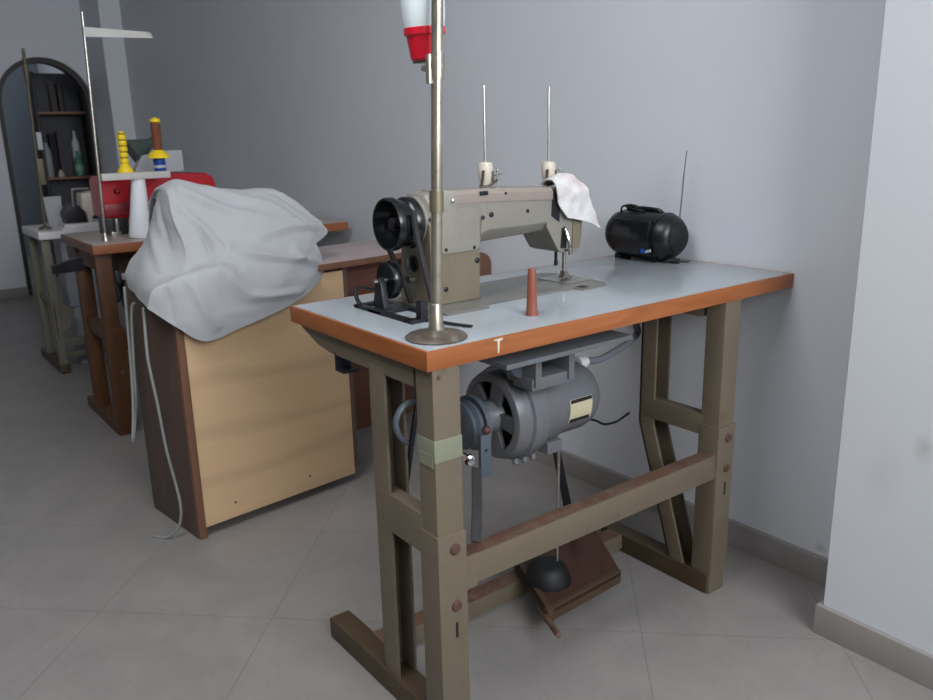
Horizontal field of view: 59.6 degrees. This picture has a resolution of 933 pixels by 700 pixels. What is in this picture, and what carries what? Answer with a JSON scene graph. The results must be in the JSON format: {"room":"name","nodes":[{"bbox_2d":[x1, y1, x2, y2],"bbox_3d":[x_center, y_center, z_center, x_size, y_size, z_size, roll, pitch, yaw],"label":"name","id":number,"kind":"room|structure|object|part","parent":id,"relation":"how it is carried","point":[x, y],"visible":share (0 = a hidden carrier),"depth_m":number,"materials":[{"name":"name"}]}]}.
{"room":"sewing workshop","nodes":[
{"label":"sewing workshop","id":0,"kind":"room"},
{"bbox_2d":[1,64,51,255],"bbox_3d":[-5.010,-2.124,7.362,2.365,2.700,0.150,-12,19,-36],"label":"wall","id":1,"kind":"structure","parent":0,"point":[15,105],"depth_m":7.87,"materials":[{"name":"paint"}]},
{"bbox_2d":[0,0,87,295],"bbox_3d":[-4.449,-1.459,4.847,4.485,2.700,0.140,-12,19,-36],"label":"wall","id":2,"kind":"structure","parent":0,"point":[50,29],"depth_m":5.77,"materials":[{"name":"paint"}]},
{"bbox_2d":[0,287,27,299],"bbox_3d":[-4.687,-0.106,4.901,3.695,0.070,0.019,-12,19,-36],"label":"baseboard","id":3,"kind":"structure","parent":2,"relation":"attached to","point":[21,291],"depth_m":5.92,"materials":[{"name":"tile"}]},
{"bbox_2d":[0,57,115,294],"bbox_3d":[-3.038,-1.275,6.023,0.630,1.670,0.100,-12,19,-36],"label":"trim","id":4,"kind":"structure","parent":2,"relation":"attached to","point":[77,80],"depth_m":5.89,"materials":[{"name":"brown wood"}]},
{"bbox_2d":[79,0,135,280],"bbox_3d":[-2.553,-1.779,5.871,0.150,2.700,0.490,-12,19,-36],"label":"wall","id":5,"kind":"structure","parent":0,"point":[112,104],"depth_m":5.69,"materials":[{"name":"paint"}]},
{"bbox_2d":[37,0,885,557],"bbox_3d":[-0.859,-1.312,3.995,0.200,2.700,10.800,-12,19,-36],"label":"wall","id":6,"kind":"structure","parent":0,"point":[325,105],"depth_m":2.29,"materials":[{"name":"paint"}]},
{"bbox_2d":[528,450,827,586],"bbox_3d":[-0.694,0.046,3.999,0.020,0.070,5.360,-12,19,-36],"label":"baseboard","id":7,"kind":"structure","parent":6,"relation":"attached to","point":[809,565],"depth_m":2.16,"materials":[{"name":"tile"}]},
{"bbox_2d":[0,253,932,699],"bbox_3d":[-2.677,0.449,2.998,4.865,0.100,10.800,-12,19,-36],"label":"floor","id":8,"kind":"structure","parent":0,"point":[94,605],"depth_m":2.00,"materials":[{"name":"tile"}]},
{"bbox_2d":[29,71,97,276],"bbox_3d":[-3.255,-1.423,6.685,0.390,1.620,0.220,-12,19,-36],"label":"shelf unit","id":9,"kind":"object","parent":8,"relation":"on","point":[46,122],"visible":0.34,"depth_m":6.67,"materials":[{"name":"brown wood"}]},
{"bbox_2d":[44,143,54,177],"bbox_3d":[-3.365,-1.526,6.546,0.072,0.272,0.072,-12,19,-36],"label":"plastic jug","id":10,"kind":"object","parent":9,"relation":"on","point":[48,154],"visible":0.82,"depth_m":6.53,"materials":[{"name":"grey plastic"}]},
{"bbox_2d":[46,81,57,111],"bbox_3d":[-3.325,-2.031,6.536,0.040,0.240,0.070,-12,19,-36],"label":"bolt","id":11,"kind":"object","parent":9,"relation":"on","point":[50,86],"visible":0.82,"depth_m":6.51,"materials":[{"name":"black fabric"}]},
{"bbox_2d":[47,134,58,176],"bbox_3d":[-3.356,-1.582,6.624,0.045,0.340,0.070,-12,19,-36],"label":"bolt","id":12,"kind":"object","parent":9,"relation":"on","point":[50,137],"visible":0.72,"depth_m":6.59,"materials":[{"name":"black fabric"}]},
{"bbox_2d":[55,83,65,111],"bbox_3d":[-3.275,-2.033,6.575,0.045,0.220,0.070,-12,19,-36],"label":"bolt","id":13,"kind":"object","parent":9,"relation":"on","point":[59,87],"visible":0.84,"depth_m":6.55,"materials":[{"name":"black fabric"}]},
{"bbox_2d":[54,131,67,175],"bbox_3d":[-3.311,-1.602,6.655,0.040,0.360,0.070,-12,19,-36],"label":"bolt","id":14,"kind":"object","parent":9,"relation":"on","point":[58,135],"visible":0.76,"depth_m":6.63,"materials":[{"name":"black fabric"}]},
{"bbox_2d":[58,170,64,176],"bbox_3d":[-3.281,-1.430,6.598,0.052,0.056,0.051,-12,19,-36],"label":"pot","id":15,"kind":"object","parent":9,"relation":"on","point":[61,173],"visible":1,"depth_m":6.58,"materials":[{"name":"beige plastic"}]},
{"bbox_2d":[71,131,80,159],"bbox_3d":[-3.219,-1.624,6.729,0.060,0.361,0.060,-12,19,-36],"label":"bottle","id":16,"kind":"object","parent":9,"relation":"on","point":[75,144],"visible":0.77,"depth_m":6.69,"materials":[{"name":"white plastic"}]},
{"bbox_2d":[74,151,84,175],"bbox_3d":[-3.182,-1.532,6.690,0.073,0.201,0.073,-12,19,-36],"label":"bottle","id":17,"kind":"object","parent":9,"relation":"on","point":[78,162],"visible":0.98,"depth_m":6.67,"materials":[{"name":"green glass"}]},
{"bbox_2d":[22,218,130,373],"bbox_3d":[-1.755,-0.343,4.329,0.940,0.695,0.490,-12,19,-36],"label":"table","id":18,"kind":"object","parent":8,"relation":"on","point":[61,315],"visible":0.4,"depth_m":3.97,"materials":[{"name":"green paint"}]},
{"bbox_2d":[21,48,51,229],"bbox_3d":[-2.023,-0.974,3.802,0.068,0.820,0.070,-12,19,-36],"label":"stand","id":19,"kind":"object","parent":18,"relation":"on","point":[37,139],"visible":1,"depth_m":3.80,"materials":[{"name":"beige metal"}]},
{"bbox_3d":[-2.164,-0.285,4.149,0.036,0.615,0.030,-12,19,-36],"label":"leg","id":20,"kind":"part","parent":18,"relation":"part of","materials":[{"name":"green paint"}]},
{"bbox_2d":[43,196,62,226],"bbox_3d":[-2.037,-0.684,4.026,0.082,0.145,0.039,-12,19,-36],"label":"folder","id":21,"kind":"object","parent":18,"relation":"on","point":[52,204],"visible":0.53,"depth_m":4.01,"materials":[{"name":"white paper"}]},
{"bbox_3d":[-1.984,-0.208,3.928,0.036,0.655,0.040,-12,19,-36],"label":"leg","id":22,"kind":"part","parent":18,"relation":"part of","materials":[{"name":"green paint"}]},
{"bbox_3d":[-1.940,-0.168,3.957,0.070,0.160,0.006,-12,19,-36],"label":"gusset plate","id":23,"kind":"part","parent":18,"relation":"part of","materials":[{"name":"green paint"}]},
{"bbox_2d":[57,187,98,227],"bbox_3d":[-1.895,-0.710,4.015,0.220,0.183,0.180,-12,19,-36],"label":"machine","id":24,"kind":"object","parent":18,"relation":"on","point":[81,214],"visible":0.86,"depth_m":3.96,"materials":[{"name":"metal"}]},
{"bbox_3d":[-1.663,-0.079,4.247,0.802,0.105,0.070,-12,19,-36],"label":"rail","id":25,"kind":"part","parent":18,"relation":"part of","materials":[{"name":"green paint"}]},
{"bbox_2d":[52,231,106,363],"bbox_3d":[-1.936,-0.274,4.157,0.212,0.660,0.180,-12,19,-36],"label":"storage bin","id":26,"kind":"object","parent":8,"relation":"on","point":[68,282],"visible":0.3,"depth_m":4.07,"materials":[{"name":"grey plastic"}]},
{"bbox_2d":[51,217,347,435],"bbox_3d":[-1.117,-0.150,3.484,1.147,0.735,0.522,-12,19,-36],"label":"table","id":27,"kind":"object","parent":8,"relation":"on","point":[86,251],"visible":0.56,"depth_m":3.10,"materials":[{"name":"brown wood"}]},
{"bbox_3d":[-1.482,-0.236,3.207,0.030,0.341,0.470,-12,19,-36],"label":"rail","id":28,"kind":"part","parent":27,"relation":"part of","materials":[{"name":"brown wood"}]},
{"bbox_3d":[-1.523,-0.097,3.310,0.055,0.661,0.045,-12,19,-36],"label":"leg","id":29,"kind":"part","parent":27,"relation":"part of","materials":[{"name":"brown wood"}]},
{"bbox_3d":[-1.328,-0.016,3.069,0.055,0.701,0.045,-12,19,-36],"label":"leg","id":30,"kind":"part","parent":27,"relation":"part of","materials":[{"name":"brown wood"}]},
{"bbox_2d":[111,251,136,309],"bbox_3d":[-1.293,-0.302,3.294,0.310,0.275,0.180,-12,19,-36],"label":"motor","id":31,"kind":"object","parent":27,"relation":"attached to","point":[120,261],"visible":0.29,"depth_m":3.20,"materials":[{"name":"metal"}]},
{"bbox_2d":[80,12,170,240],"bbox_3d":[-1.262,-0.817,3.021,0.277,0.800,0.062,-12,19,-36],"label":"stand","id":32,"kind":"object","parent":27,"relation":"on","point":[86,31],"visible":0.98,"depth_m":2.97,"materials":[{"name":"metal"}]},
{"bbox_2d":[117,131,133,172],"bbox_3d":[-1.276,-0.736,3.029,0.057,0.149,0.057,-12,19,-36],"label":"spool","id":33,"kind":"object","parent":32,"relation":"on","point":[124,167],"visible":1,"depth_m":3.02,"materials":[{"name":"plastic"}]},
{"bbox_2d":[100,171,170,180],"bbox_3d":[-1.251,-0.657,3.071,0.249,0.025,0.062,-12,19,-36],"label":"tray","id":34,"kind":"object","parent":32,"relation":"on","point":[144,174],"depth_m":3.04,"materials":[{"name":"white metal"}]},
{"bbox_2d":[153,158,165,170],"bbox_3d":[-1.174,-0.709,3.117,0.045,0.048,0.045,-12,19,-36],"label":"tin","id":35,"kind":"object","parent":32,"relation":"on","point":[159,163],"visible":0.98,"depth_m":3.10,"materials":[{"name":"blue metal"}]},
{"bbox_2d":[147,117,169,157],"bbox_3d":[-1.176,-0.805,3.092,0.082,0.151,0.082,-12,19,-36],"label":"spool","id":36,"kind":"object","parent":35,"relation":"on","point":[158,152],"visible":1,"depth_m":3.08,"materials":[{"name":"yellow plastic"}]},
{"bbox_3d":[-0.987,-0.098,3.308,0.780,0.060,0.020,-12,19,-36],"label":"rail","id":37,"kind":"part","parent":27,"relation":"part of","materials":[{"name":"wood"}]},
{"bbox_2d":[129,179,148,237],"bbox_3d":[-1.252,-0.540,3.098,0.084,0.230,0.084,-12,19,-36],"label":"thread cone","id":38,"kind":"object","parent":27,"relation":"on","point":[139,212],"visible":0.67,"depth_m":3.08,"materials":[{"name":"white plastic"}]},
{"bbox_2d":[89,172,215,235],"bbox_3d":[-1.269,-0.609,3.347,0.467,0.238,0.170,-12,19,-36],"label":"sewing machine","id":39,"kind":"object","parent":27,"relation":"on","point":[116,193],"visible":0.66,"depth_m":3.22,"materials":[{"name":"metal"}]},
{"bbox_3d":[-1.334,-0.496,3.249,0.030,0.065,0.025,-12,19,-36],"label":"post","id":40,"kind":"part","parent":39,"relation":"part of","materials":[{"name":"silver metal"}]},
{"bbox_2d":[126,136,152,162],"bbox_3d":[-1.316,-0.800,3.320,0.141,0.149,0.110,-12,19,-36],"label":"work lamp","id":41,"kind":"object","parent":39,"relation":"on","point":[136,147],"visible":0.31,"depth_m":3.28,"materials":[{"name":"green metal"}]},
{"bbox_2d":[133,154,153,171],"bbox_3d":[-1.304,-0.751,3.286,0.089,0.074,0.045,-12,19,-36],"label":"box","id":42,"kind":"object","parent":39,"relation":"on","point":[144,163],"visible":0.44,"depth_m":3.27,"materials":[{"name":"white cardboard"}]},
{"bbox_2d":[164,150,183,171],"bbox_3d":[-1.220,-0.778,3.352,0.090,0.084,0.055,-12,19,-36],"label":"box","id":43,"kind":"object","parent":39,"relation":"on","point":[175,162],"visible":0.55,"depth_m":3.34,"materials":[{"name":"white cardboard"}]},
{"bbox_2d":[121,239,490,539],"bbox_3d":[-0.446,0.055,2.675,1.123,0.730,0.390,-15,20,-42],"label":"base cabinet","id":44,"kind":"object","parent":8,"relation":"on","point":[259,414],"visible":0.48,"depth_m":2.38,"materials":[{"name":"brown wood"}]},
{"bbox_2d":[123,287,136,441],"bbox_3d":[-0.959,0.045,2.327,0.058,0.448,0.058,-12,19,-36],"label":"power cord","id":45,"kind":"object","parent":44,"relation":"hanging from","point":[131,351],"visible":1,"depth_m":2.33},
{"bbox_3d":[-0.866,0.168,2.335,0.020,0.708,0.292,-15,20,-42],"label":"panel","id":46,"kind":"part","parent":44,"relation":"part of","materials":[{"name":"brown laminate"}]},
{"bbox_2d":[142,307,182,538],"bbox_3d":[-0.856,0.212,2.243,0.102,0.672,0.028,2,15,11],"label":"power cord","id":47,"kind":"object","parent":44,"relation":"hanging from","point":[143,308],"visible":1,"depth_m":2.23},
{"bbox_2d":[125,179,327,340],"bbox_3d":[-0.683,-0.290,2.365,0.611,0.414,0.435,-12,19,-36],"label":"cover","id":48,"kind":"object","parent":44,"relation":"on","point":[212,263],"visible":1,"depth_m":2.24,"materials":[{"name":"white fabric"}]},
{"bbox_3d":[-0.565,0.130,2.409,0.523,0.670,0.014,-15,20,-42],"label":"panel","id":49,"kind":"part","parent":44,"relation":"part of","materials":[{"name":"brown wood"}]},
{"bbox_3d":[-0.472,0.038,2.687,0.017,0.658,0.304,-15,20,-42],"label":"panel","id":50,"kind":"part","parent":44,"relation":"part of","materials":[{"name":"brown laminate"}]},
{"bbox_3d":[-0.384,-0.251,2.708,0.225,0.100,0.212,-15,20,-42],"label":"drawer","id":51,"kind":"part","parent":44,"relation":"part of","materials":[{"name":"brown wood"}]},
{"bbox_3d":[-0.380,-0.033,2.931,0.468,0.653,0.018,-15,20,-42],"label":"panel","id":52,"kind":"part","parent":44,"relation":"part of","materials":[{"name":"brown wood"}]},
{"bbox_2d":[290,255,793,699],"bbox_3d":[0.215,0.230,1.914,1.062,0.760,0.506,-12,19,-36],"label":"table","id":53,"kind":"object","parent":8,"relation":"on","point":[636,290],"visible":0.98,"depth_m":1.63,"materials":[{"name":"white laminate"}]},
{"bbox_3d":[-0.146,0.339,1.584,0.045,0.656,0.072,-12,19,-36],"label":"leg","id":54,"kind":"part","parent":53,"relation":"part of","materials":[{"name":"beige paint"}]},
{"bbox_3d":[-0.110,0.311,1.512,0.031,0.077,0.145,-12,19,-36],"label":"cross rail","id":55,"kind":"part","parent":53,"relation":"part of","materials":[{"name":"beige paint"}]},
{"bbox_2d":[393,386,416,481],"bbox_3d":[-0.096,0.148,1.523,0.073,0.317,0.174,-1,15,2],"label":"knee lifter","id":56,"kind":"object","parent":53,"relation":"attached to","point":[410,443],"visible":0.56,"depth_m":1.57,"materials":[{"name":"grey metal"}]},
{"bbox_3d":[-0.103,0.146,1.580,0.069,0.292,0.012,-12,19,-36],"label":"rod","id":57,"kind":"part","parent":56,"relation":"part of","materials":[{"name":"metal"}]},
{"bbox_2d":[353,261,472,326],"bbox_3d":[-0.109,-0.112,1.559,0.076,0.098,0.310,-12,19,-36],"label":"bobbin winder","id":58,"kind":"object","parent":53,"relation":"on","point":[388,283],"visible":0.96,"depth_m":1.61,"materials":[{"name":"metal"}]},
{"bbox_3d":[-0.170,-0.115,1.620,0.014,0.060,0.044,-12,19,-36],"label":"arm","id":59,"kind":"part","parent":58,"relation":"part of","materials":[{"name":"metal"}]},
{"bbox_3d":[-0.136,-0.077,1.607,0.075,0.008,0.212,-12,19,-36],"label":"frame","id":60,"kind":"part","parent":58,"relation":"part of","materials":[{"name":"metal"}]},
{"bbox_3d":[-0.084,-0.075,1.523,0.016,0.034,0.018,-12,19,-36],"label":"lever","id":61,"kind":"part","parent":58,"relation":"part of","materials":[{"name":"metal"}]},
{"bbox_2d":[405,0,467,345],"bbox_3d":[-0.069,-0.439,1.306,0.111,0.860,0.136,-12,19,-36],"label":"stand","id":62,"kind":"object","parent":53,"relation":"on","point":[440,201],"visible":1,"depth_m":1.34,"materials":[{"name":"metal"}]},
{"bbox_3d":[-0.065,-0.481,1.358,0.030,0.005,0.045,-12,19,-36],"label":"holder arm","id":63,"kind":"part","parent":62,"relation":"part of","materials":[{"name":"silver metal"}]},
{"bbox_2d":[400,0,445,60],"bbox_3d":[-0.073,-0.584,1.329,0.075,0.212,0.073,-12,19,-36],"label":"bottle","id":64,"kind":"object","parent":62,"relation":"attached to","point":[416,14],"visible":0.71,"depth_m":1.32,"materials":[{"name":"red plastic"}]},
{"bbox_2d":[403,25,445,60],"bbox_3d":[-0.069,-0.508,1.352,0.069,0.054,0.069,-12,19,-36],"label":"cap","id":65,"kind":"object","parent":64,"relation":"on","point":[418,37],"depth_m":1.33,"materials":[{"name":"red plastic"}]},
{"bbox_3d":[-0.041,0.375,1.462,0.056,0.726,0.050,-12,19,-36],"label":"leg","id":66,"kind":"part","parent":53,"relation":"part of","materials":[{"name":"beige paint"}]},
{"bbox_2d":[372,85,605,315],"bbox_3d":[0.057,-0.324,1.715,0.515,0.444,0.215,-12,19,-36],"label":"sewing machine","id":67,"kind":"object","parent":53,"relation":"on","point":[485,212],"visible":0.93,"depth_m":1.67,"materials":[{"name":"grey metal"}]},
{"bbox_3d":[0.028,-0.285,1.724,0.334,0.116,0.105,-12,19,-36],"label":"arm","id":68,"kind":"part","parent":67,"relation":"part of","materials":[{"name":"beige metal"}]},
{"bbox_3d":[0.038,-0.442,1.693,0.028,0.205,0.028,-12,19,-36],"label":"thread post","id":69,"kind":"part","parent":67,"relation":"part of","materials":[{"name":"metal"}]},
{"bbox_3d":[0.048,-0.323,1.706,0.299,0.040,0.070,-12,19,-36],"label":"arm","id":70,"kind":"part","parent":67,"relation":"part of","materials":[{"name":"beige metal"}]},
{"bbox_3d":[0.181,-0.471,1.800,0.028,0.211,0.028,-12,19,-36],"label":"thread post","id":71,"kind":"part","parent":67,"relation":"part of","materials":[{"name":"metal"}]},
{"bbox_3d":[0.227,-0.165,1.893,0.075,0.001,0.100,-12,19,-36],"label":"slide plate","id":72,"kind":"part","parent":67,"relation":"part of","materials":[{"name":"metal"}]},
{"bbox_2d":[540,173,599,227],"bbox_3d":[0.234,-0.333,1.826,0.139,0.130,0.070,-12,19,-36],"label":"rag","id":73,"kind":"object","parent":67,"relation":"hanging from","point":[573,198],"visible":1,"depth_m":1.79,"materials":[{"name":"white fabric"}]},
{"bbox_3d":[0.248,-0.267,1.836,0.031,0.073,0.005,-12,19,-36],"label":"plate","id":74,"kind":"part","parent":67,"relation":"part of","materials":[{"name":"beige metal"}]},
{"bbox_2d":[525,268,537,315],"bbox_3d":[0.124,-0.111,1.550,0.025,0.090,0.025,-12,19,-36],"label":"thread cone","id":75,"kind":"object","parent":53,"relation":"on","point":[531,309],"visible":1,"depth_m":1.54,"materials":[{"name":"plastic"}]},
{"bbox_2d":[460,323,640,542],"bbox_3d":[0.205,0.225,1.838,0.735,0.645,0.330,-12,19,-36],"label":"motor","id":76,"kind":"object","parent":53,"relation":"attached to","point":[518,406],"visible":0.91,"depth_m":1.71,"materials":[{"name":"grey metal"}]},
{"bbox_3d":[0.037,0.212,1.645,0.027,0.091,0.009,-12,19,-36],"label":"clutch lever","id":77,"kind":"part","parent":76,"relation":"part of","materials":[{"name":"grey metal"}]},
{"bbox_3d":[0.118,0.032,1.668,0.017,0.074,0.090,-12,19,-36],"label":"hanger arm","id":78,"kind":"part","parent":76,"relation":"part of","materials":[{"name":"grey metal"}]},
{"bbox_3d":[0.191,0.015,1.722,0.016,0.074,0.090,-12,19,-36],"label":"hanger arm","id":79,"kind":"part","parent":76,"relation":"part of","materials":[{"name":"grey metal"}]},
{"bbox_3d":[0.239,0.330,2.011,0.012,0.351,0.132,11,19,38],"label":"stay rod","id":80,"kind":"part","parent":76,"relation":"part of","materials":[{"name":"metal"}]},
{"bbox_3d":[0.336,0.155,2.051,0.237,0.098,0.022,-16,21,-43],"label":"stray cord","id":81,"kind":"part","parent":76,"relation":"part of","materials":[{"name":"black rubber"}]},
{"bbox_2d":[513,451,620,637],"bbox_3d":[0.257,0.383,1.924,0.257,0.384,0.425,-5,16,-14],"label":"foot treadle","id":82,"kind":"object","parent":53,"relation":"attached to","point":[560,579],"visible":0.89,"depth_m":1.92,"materials":[{"name":"brown paint"}]},
{"bbox_3d":[0.181,0.600,1.804,0.013,0.026,0.129,-5,16,-14],"label":"rocker rod","id":83,"kind":"part","parent":82,"relation":"part of","materials":[{"name":"metal"}]},
{"bbox_3d":[0.212,0.372,1.893,0.011,0.345,0.007,-12,19,-36],"label":"pull rod","id":84,"kind":"part","parent":82,"relation":"part of","materials":[{"name":"metal"}]},
{"bbox_3d":[0.256,0.526,2.005,0.359,0.031,0.222,-12,19,-36],"label":"plate","id":85,"kind":"part","parent":82,"relation":"part of","materials":[{"name":"brown wood"}]},
{"bbox_2d":[605,151,690,263],"bbox_3d":[0.481,-0.378,2.140,0.134,0.282,0.266,-12,19,-36],"label":"radio","id":86,"kind":"object","parent":53,"relation":"on","point":[654,234],"visible":1,"depth_m":2.10,"materials":[{"name":"black plastic"}]},
{"bbox_3d":[0.443,-0.377,2.168,0.022,0.023,0.083,-12,19,-36],"label":"cord","id":87,"kind":"part","parent":86,"relation":"part of","materials":[{"name":"black plastic"}]},
{"bbox_3d":[0.434,-0.297,2.136,0.025,0.088,0.122,-12,19,-36],"label":"panel","id":88,"kind":"part","parent":86,"relation":"part of","materials":[{"name":"black plastic"}]},
{"bbox_3d":[0.471,-0.370,2.158,0.016,0.021,0.128,-12,19,-36],"label":"handle","id":89,"kind":"part","parent":86,"relation":"part of","materials":[{"name":"black plastic"}]},
{"bbox_3d":[0.507,0.205,2.024,0.056,0.656,0.160,-12,19,-36],"label":"leg","id":90,"kind":"part","parent":53,"relation":"part of","materials":[{"name":"beige paint"}]},
{"bbox_3d":[0.508,0.155,1.984,0.031,0.050,0.179,-12,19,-36],"label":"cross rail","id":91,"kind":"part","parent":53,"relation":"part of","materials":[{"name":"beige paint"}]},
{"bbox_3d":[0.588,0.236,1.925,0.056,0.726,0.050,-12,19,-36],"label":"leg","id":92,"kind":"part","parent":53,"relation":"part of","materials":[{"name":"beige paint"}]},
{"bbox_2d":[824,0,932,654],"bbox_3d":[1.074,-0.616,1.248,0.205,2.700,0.750,-12,19,-36],"label":"wall pillar","id":93,"kind":"structure","parent":0,"point":[879,576],"depth_m":1.59,"materials":[{"name":"paint"}]},
{"bbox_2d":[813,599,932,689],"bbox_3d":[1.094,0.656,1.584,0.208,0.070,0.774,-12,19,-36],"label":"baseboard","id":94,"kind":"structure","parent":93,"relation":"attached to","point":[907,660],"depth_m":1.72,"materials":[{"name":"tile"}]}
]}

